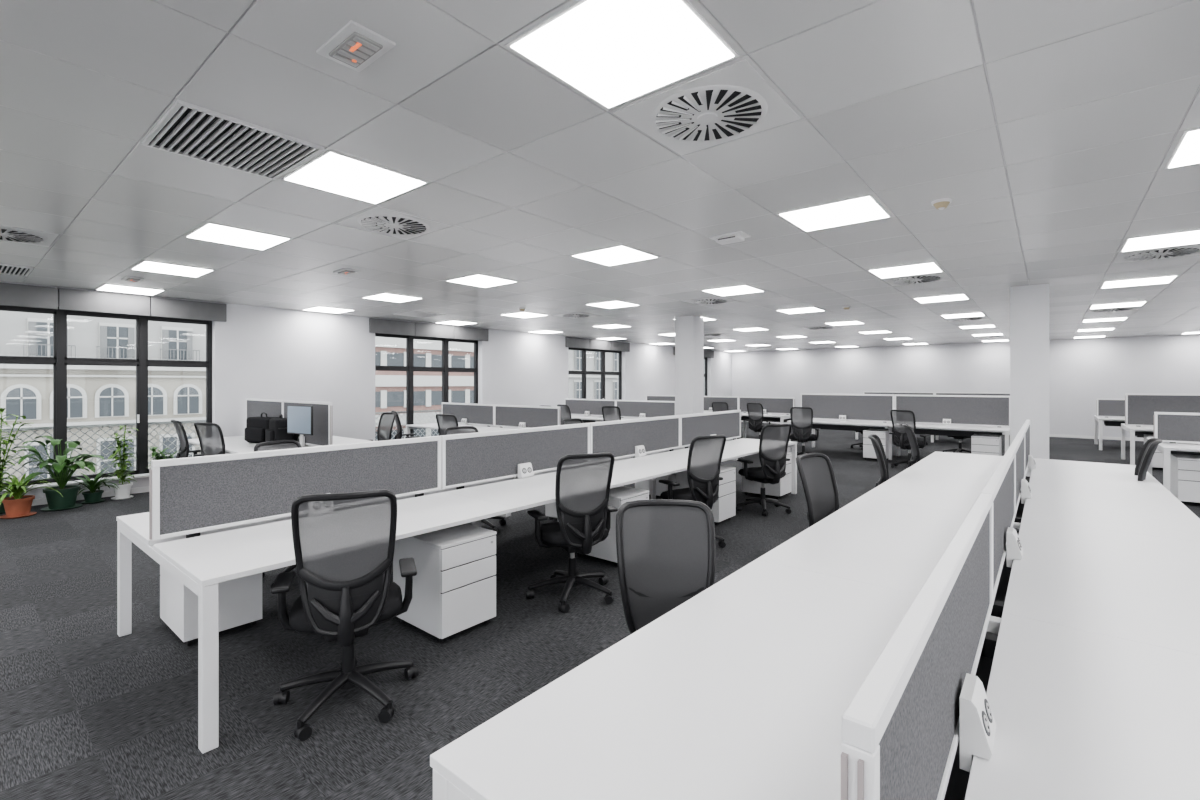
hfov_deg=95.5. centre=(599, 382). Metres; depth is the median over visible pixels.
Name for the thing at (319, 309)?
ceiling light panel
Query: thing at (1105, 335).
ceiling light panel
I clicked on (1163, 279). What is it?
ceiling light panel
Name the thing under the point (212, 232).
ceiling light panel
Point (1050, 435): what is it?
baseboard
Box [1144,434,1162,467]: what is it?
pedestal
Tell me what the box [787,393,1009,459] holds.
desk
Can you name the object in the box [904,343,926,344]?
ceiling light panel
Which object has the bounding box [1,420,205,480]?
balcony railing
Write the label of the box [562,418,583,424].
office chair
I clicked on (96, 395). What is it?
building
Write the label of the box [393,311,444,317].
ceiling vent grille
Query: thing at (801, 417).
office chair
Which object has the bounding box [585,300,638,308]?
ceiling light panel
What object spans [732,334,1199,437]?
wall
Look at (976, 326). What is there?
ceiling light panel
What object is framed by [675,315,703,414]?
column
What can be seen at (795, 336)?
ceiling light panel
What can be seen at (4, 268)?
ceiling vent grille
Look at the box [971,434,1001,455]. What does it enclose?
pedestal
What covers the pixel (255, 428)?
laptop bag
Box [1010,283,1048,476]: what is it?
column
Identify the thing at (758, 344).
ceiling light panel
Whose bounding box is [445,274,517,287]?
ceiling light panel
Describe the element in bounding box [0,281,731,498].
wall
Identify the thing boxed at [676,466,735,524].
pedestal
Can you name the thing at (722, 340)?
ceiling light panel
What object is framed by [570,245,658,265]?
ceiling light panel
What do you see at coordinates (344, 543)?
office chair
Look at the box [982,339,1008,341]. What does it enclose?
ceiling light panel
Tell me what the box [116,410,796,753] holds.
desk
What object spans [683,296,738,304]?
air diffuser
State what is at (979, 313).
ceiling light panel
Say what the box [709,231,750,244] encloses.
sensor box
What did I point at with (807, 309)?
ceiling light panel
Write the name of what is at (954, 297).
ceiling light panel
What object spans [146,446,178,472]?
potted plant
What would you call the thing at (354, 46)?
recessed light
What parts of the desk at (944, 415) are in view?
frame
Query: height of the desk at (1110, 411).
1.200 m
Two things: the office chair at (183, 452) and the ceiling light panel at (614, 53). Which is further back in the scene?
the office chair at (183, 452)
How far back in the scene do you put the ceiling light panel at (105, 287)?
7.35 m
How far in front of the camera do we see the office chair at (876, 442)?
4.96 m
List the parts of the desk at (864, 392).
frame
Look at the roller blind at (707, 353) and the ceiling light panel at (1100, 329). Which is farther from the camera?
the roller blind at (707, 353)
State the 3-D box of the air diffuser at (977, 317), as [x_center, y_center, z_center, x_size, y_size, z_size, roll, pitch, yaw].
[7.228,-1.259,10.734,0.660,0.022,0.620,0,0,39]
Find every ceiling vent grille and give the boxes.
[0,264,32,275]
[142,100,323,179]
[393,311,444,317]
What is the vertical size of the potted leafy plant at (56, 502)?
0.918 m
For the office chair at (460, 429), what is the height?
1.092 m
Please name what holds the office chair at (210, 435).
on the floor
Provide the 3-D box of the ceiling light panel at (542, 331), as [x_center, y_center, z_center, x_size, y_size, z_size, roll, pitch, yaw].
[-1.353,-1.265,13.530,0.650,0.009,0.620,0,0,39]
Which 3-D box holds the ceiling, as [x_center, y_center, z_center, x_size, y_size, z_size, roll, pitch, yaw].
[3.777,-1.320,7.805,16.700,0.100,25.150,0,0,40]
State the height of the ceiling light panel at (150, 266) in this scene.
0.009 m
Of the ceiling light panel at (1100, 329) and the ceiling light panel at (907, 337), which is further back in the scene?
the ceiling light panel at (907, 337)
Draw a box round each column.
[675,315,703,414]
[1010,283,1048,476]
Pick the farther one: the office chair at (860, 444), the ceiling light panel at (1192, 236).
the office chair at (860, 444)
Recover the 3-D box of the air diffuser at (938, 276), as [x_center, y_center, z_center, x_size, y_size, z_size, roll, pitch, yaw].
[3.870,-1.259,6.659,0.660,0.022,0.620,0,0,39]
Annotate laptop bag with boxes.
[245,412,278,442]
[265,414,293,441]
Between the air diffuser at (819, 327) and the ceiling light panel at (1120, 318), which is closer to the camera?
the ceiling light panel at (1120, 318)
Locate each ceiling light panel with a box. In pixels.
[95,284,164,294]
[130,260,214,276]
[184,222,291,249]
[281,150,428,203]
[302,306,354,312]
[362,293,422,302]
[435,320,475,324]
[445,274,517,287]
[501,312,547,317]
[505,0,738,109]
[530,330,560,333]
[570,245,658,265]
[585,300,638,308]
[593,324,631,328]
[596,337,625,339]
[650,343,672,344]
[658,333,674,335]
[673,317,716,320]
[701,285,763,295]
[707,339,735,341]
[732,327,768,330]
[746,344,769,345]
[776,307,824,313]
[776,335,805,337]
[777,194,891,231]
[809,341,835,342]
[825,321,864,325]
[859,330,891,333]
[868,262,943,277]
[885,337,911,339]
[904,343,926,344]
[913,294,969,302]
[940,312,985,317]
[958,324,995,328]
[971,333,1002,335]
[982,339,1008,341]
[1074,335,1105,337]
[1077,328,1114,331]
[1082,317,1127,321]
[1089,301,1146,308]
[1100,275,1178,288]
[1120,229,1199,251]
[1164,128,1199,168]
[1182,332,1199,333]
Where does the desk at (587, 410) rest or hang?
on the floor
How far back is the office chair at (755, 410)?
13.47 m
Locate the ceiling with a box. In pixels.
[0,0,1199,351]
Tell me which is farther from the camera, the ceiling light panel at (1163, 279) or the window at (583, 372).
the window at (583, 372)
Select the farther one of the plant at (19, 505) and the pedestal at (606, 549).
the plant at (19, 505)
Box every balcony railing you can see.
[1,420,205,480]
[375,409,441,440]
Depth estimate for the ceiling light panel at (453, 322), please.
11.40 m
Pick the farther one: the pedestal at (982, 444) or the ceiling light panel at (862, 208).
the pedestal at (982, 444)
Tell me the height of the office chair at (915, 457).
1.092 m
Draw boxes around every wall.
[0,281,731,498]
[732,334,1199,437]
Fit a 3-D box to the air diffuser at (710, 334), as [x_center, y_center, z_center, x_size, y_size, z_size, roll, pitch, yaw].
[2.907,-1.259,14.296,0.660,0.022,0.620,0,0,39]
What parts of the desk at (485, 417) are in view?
frame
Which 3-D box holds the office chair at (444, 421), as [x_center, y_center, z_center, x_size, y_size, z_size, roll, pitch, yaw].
[-2.308,1.034,8.811,0.660,1.092,0.642,0,0,-10]
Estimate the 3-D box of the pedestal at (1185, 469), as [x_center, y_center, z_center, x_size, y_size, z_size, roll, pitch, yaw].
[7.851,1.277,7.167,0.424,0.604,0.556,0,0,40]
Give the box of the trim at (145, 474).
[0,473,148,492]
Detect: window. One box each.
[0,305,211,486]
[375,333,477,436]
[568,347,621,399]
[704,357,706,395]
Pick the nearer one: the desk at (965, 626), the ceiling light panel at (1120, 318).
the desk at (965, 626)
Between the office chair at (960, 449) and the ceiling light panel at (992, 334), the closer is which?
the office chair at (960, 449)
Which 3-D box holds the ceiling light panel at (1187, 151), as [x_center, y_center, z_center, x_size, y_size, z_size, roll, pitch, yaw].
[3.391,-1.265,2.777,0.650,0.009,0.620,0,0,39]
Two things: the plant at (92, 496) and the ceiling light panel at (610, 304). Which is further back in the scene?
the ceiling light panel at (610, 304)
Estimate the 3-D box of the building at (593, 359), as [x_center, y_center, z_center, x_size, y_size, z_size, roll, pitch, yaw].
[13.447,-0.420,83.521,6.500,22.000,74.000,0,0,39]
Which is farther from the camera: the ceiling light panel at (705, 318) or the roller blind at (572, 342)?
the roller blind at (572, 342)
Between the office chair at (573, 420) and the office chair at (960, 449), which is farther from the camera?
the office chair at (960, 449)
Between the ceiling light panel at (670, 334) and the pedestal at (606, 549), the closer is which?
the pedestal at (606, 549)
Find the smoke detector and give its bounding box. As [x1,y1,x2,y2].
[931,198,951,209]
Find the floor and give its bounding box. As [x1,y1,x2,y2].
[0,422,1199,799]
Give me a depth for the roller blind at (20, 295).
7.53 m
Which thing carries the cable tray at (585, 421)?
on the desk at (587, 410)
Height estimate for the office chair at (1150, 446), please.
1.092 m
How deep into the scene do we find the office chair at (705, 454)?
5.12 m
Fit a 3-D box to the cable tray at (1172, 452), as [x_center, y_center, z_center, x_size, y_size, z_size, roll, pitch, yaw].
[9.273,0.990,6.611,3.300,0.100,0.408,0,0,40]
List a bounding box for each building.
[0,311,205,482]
[375,336,473,440]
[568,350,617,399]
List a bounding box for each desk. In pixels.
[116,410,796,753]
[188,398,370,456]
[406,402,560,436]
[430,420,1199,799]
[565,398,674,422]
[646,395,794,437]
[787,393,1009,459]
[855,391,1009,442]
[1094,398,1124,449]
[1121,393,1199,464]
[1146,412,1199,491]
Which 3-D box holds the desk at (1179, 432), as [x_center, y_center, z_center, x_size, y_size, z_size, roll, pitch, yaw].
[9.273,0.995,6.611,3.606,1.170,1.700,0,0,40]
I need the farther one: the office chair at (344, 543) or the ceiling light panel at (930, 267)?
the ceiling light panel at (930, 267)
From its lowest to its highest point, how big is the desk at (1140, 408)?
1.380 m
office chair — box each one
[171,420,201,457]
[194,422,224,455]
[254,440,301,587]
[271,489,417,740]
[369,412,395,440]
[391,410,418,439]
[436,414,457,435]
[444,426,505,531]
[526,452,617,612]
[557,404,570,424]
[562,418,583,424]
[602,406,620,420]
[615,499,714,643]
[659,435,725,547]
[712,402,727,411]
[736,424,791,515]
[746,403,773,438]
[790,407,819,454]
[796,453,838,526]
[850,431,862,449]
[868,434,888,486]
[889,410,929,467]
[902,424,919,467]
[942,436,970,452]
[1134,438,1161,480]
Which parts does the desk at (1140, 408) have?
frame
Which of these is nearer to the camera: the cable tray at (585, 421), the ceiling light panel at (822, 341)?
the cable tray at (585, 421)
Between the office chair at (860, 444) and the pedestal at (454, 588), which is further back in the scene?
the office chair at (860, 444)
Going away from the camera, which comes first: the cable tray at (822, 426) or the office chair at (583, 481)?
the office chair at (583, 481)
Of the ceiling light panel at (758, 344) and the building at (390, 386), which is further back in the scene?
the building at (390, 386)
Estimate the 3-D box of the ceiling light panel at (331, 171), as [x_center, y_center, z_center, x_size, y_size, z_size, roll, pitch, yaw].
[-1.529,-1.265,3.412,0.650,0.009,0.620,0,0,39]
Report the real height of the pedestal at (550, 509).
0.604 m
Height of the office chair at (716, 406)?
1.092 m
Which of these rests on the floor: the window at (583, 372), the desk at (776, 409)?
the desk at (776, 409)
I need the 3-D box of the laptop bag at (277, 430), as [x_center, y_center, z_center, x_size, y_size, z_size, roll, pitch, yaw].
[-4.296,0.624,7.294,0.270,0.430,0.500,0,0,-41]
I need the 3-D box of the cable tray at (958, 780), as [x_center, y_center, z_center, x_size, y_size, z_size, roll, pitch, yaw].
[2.561,0.990,3.390,0.408,0.100,6.780,0,0,40]
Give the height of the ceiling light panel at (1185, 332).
0.009 m
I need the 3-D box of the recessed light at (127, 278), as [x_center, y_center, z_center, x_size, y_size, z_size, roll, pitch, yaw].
[-5.682,-1.256,6.628,0.280,0.028,0.170,0,0,40]
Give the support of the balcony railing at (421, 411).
attached to the wall at (260, 352)
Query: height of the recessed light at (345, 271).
0.028 m
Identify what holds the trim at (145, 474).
attached to the wall at (260, 352)
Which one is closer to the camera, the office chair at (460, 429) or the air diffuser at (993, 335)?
the office chair at (460, 429)
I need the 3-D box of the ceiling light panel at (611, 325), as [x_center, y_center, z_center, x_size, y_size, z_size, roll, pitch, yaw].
[0.268,-1.265,12.195,0.650,0.009,0.620,0,0,39]
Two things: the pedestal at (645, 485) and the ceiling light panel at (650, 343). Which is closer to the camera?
the pedestal at (645, 485)
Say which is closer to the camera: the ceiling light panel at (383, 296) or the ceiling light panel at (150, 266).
the ceiling light panel at (150, 266)
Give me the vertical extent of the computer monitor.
0.560 m
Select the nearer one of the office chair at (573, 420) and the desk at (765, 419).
the office chair at (573, 420)
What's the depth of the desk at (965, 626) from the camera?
1.51 m
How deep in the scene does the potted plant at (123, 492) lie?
7.45 m
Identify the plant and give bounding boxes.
[0,408,33,513]
[0,473,62,518]
[13,435,104,510]
[69,467,120,503]
[107,425,138,499]
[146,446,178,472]
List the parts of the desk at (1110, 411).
frame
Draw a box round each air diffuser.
[0,225,58,246]
[336,206,450,239]
[553,312,599,317]
[613,59,800,155]
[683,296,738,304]
[704,333,726,335]
[802,326,838,329]
[882,272,951,285]
[945,316,988,320]
[974,335,1004,337]
[1087,306,1141,312]
[1113,243,1199,262]
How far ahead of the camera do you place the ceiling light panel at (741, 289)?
7.43 m
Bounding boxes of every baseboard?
[32,486,148,505]
[741,420,1143,440]
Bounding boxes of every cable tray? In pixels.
[582,420,602,422]
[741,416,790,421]
[812,424,1001,437]
[944,476,1029,799]
[1104,421,1124,425]
[1135,431,1153,437]
[1171,451,1199,454]
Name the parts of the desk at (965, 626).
frame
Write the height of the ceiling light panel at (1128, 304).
0.009 m
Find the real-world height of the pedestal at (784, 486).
0.604 m
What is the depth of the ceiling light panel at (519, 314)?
10.09 m
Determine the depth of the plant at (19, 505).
6.43 m
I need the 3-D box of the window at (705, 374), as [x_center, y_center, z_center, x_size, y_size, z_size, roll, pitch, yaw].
[3.322,0.170,20.200,0.130,2.380,2.600,0,0,40]
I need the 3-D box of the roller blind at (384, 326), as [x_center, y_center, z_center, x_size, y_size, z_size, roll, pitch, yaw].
[-3.511,-1.110,11.565,0.059,0.280,2.850,0,0,40]
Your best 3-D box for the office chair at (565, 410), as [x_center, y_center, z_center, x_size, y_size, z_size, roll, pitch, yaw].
[-0.652,1.034,12.561,0.660,1.092,0.642,0,0,10]
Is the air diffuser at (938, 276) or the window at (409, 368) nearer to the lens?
the air diffuser at (938, 276)
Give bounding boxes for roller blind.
[0,282,226,321]
[369,318,488,340]
[565,337,629,351]
[674,347,713,357]
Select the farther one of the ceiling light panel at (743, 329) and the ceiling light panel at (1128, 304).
the ceiling light panel at (743, 329)
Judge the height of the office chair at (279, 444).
1.092 m
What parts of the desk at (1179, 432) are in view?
frame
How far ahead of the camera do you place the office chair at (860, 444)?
13.16 m
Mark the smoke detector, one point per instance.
(939, 204)
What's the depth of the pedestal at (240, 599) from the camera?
3.41 m
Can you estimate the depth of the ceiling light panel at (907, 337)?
15.49 m
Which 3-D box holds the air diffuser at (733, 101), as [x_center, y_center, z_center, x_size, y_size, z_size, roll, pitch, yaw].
[0.511,-1.259,2.585,0.660,0.022,0.620,0,0,39]
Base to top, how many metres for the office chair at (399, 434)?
1.092 m
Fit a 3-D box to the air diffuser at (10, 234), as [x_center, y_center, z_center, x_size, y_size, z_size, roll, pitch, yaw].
[-5.069,-1.259,4.619,0.660,0.022,0.620,0,0,39]
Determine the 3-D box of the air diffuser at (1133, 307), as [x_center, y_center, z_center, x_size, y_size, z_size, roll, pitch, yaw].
[8.849,-1.259,9.398,0.660,0.022,0.620,0,0,39]
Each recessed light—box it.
[121,276,143,281]
[316,20,395,71]
[333,268,359,274]
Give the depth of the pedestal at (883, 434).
11.13 m
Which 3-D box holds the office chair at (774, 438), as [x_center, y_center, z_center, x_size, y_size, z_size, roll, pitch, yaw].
[2.038,1.034,6.743,0.642,1.092,0.660,0,0,28]
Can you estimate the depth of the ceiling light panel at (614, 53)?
2.04 m
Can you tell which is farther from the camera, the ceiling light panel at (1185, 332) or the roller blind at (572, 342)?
the roller blind at (572, 342)
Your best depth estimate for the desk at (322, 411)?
7.44 m
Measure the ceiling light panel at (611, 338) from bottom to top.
0.009 m
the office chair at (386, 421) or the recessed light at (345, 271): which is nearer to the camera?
the recessed light at (345, 271)
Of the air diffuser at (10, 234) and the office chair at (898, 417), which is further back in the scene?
the office chair at (898, 417)
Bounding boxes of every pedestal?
[160,565,261,645]
[393,523,496,642]
[545,502,556,519]
[577,486,648,566]
[635,473,675,495]
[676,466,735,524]
[742,452,791,498]
[863,429,888,459]
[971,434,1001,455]
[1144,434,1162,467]
[1171,454,1199,502]
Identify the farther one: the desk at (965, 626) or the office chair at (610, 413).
the office chair at (610, 413)
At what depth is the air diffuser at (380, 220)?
4.32 m
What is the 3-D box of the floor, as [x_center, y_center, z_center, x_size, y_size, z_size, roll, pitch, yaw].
[3.777,1.680,7.805,16.700,0.200,25.150,0,0,40]
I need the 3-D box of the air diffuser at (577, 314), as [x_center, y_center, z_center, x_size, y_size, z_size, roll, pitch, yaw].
[-0.451,-1.259,10.221,0.660,0.022,0.620,0,0,39]
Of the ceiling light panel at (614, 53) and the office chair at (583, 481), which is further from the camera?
the office chair at (583, 481)
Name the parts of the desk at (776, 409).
frame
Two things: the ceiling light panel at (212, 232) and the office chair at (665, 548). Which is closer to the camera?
the office chair at (665, 548)
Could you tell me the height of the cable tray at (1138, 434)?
0.100 m
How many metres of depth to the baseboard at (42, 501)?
7.55 m
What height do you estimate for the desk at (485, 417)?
1.170 m
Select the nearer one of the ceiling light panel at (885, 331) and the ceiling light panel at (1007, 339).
the ceiling light panel at (885, 331)
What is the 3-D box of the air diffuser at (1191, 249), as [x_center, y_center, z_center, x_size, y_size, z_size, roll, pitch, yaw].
[5.490,-1.259,5.324,0.660,0.022,0.620,0,0,39]
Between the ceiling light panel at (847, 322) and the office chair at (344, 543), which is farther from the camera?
the ceiling light panel at (847, 322)
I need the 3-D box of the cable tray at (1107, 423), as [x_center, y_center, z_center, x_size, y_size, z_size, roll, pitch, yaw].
[13.660,0.990,12.326,3.300,0.100,0.408,0,0,40]
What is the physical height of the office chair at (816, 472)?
1.092 m
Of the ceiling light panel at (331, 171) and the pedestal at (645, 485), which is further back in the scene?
the pedestal at (645, 485)
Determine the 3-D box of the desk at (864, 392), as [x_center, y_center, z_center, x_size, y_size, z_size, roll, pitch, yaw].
[9.089,0.910,14.799,3.606,1.340,1.700,0,0,40]
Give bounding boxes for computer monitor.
[287,405,312,446]
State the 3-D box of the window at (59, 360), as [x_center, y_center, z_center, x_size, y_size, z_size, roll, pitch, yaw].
[-7.001,0.170,7.676,0.130,2.380,2.580,0,0,40]
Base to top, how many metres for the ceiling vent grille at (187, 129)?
0.020 m
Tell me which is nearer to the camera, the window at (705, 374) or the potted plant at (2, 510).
the potted plant at (2, 510)

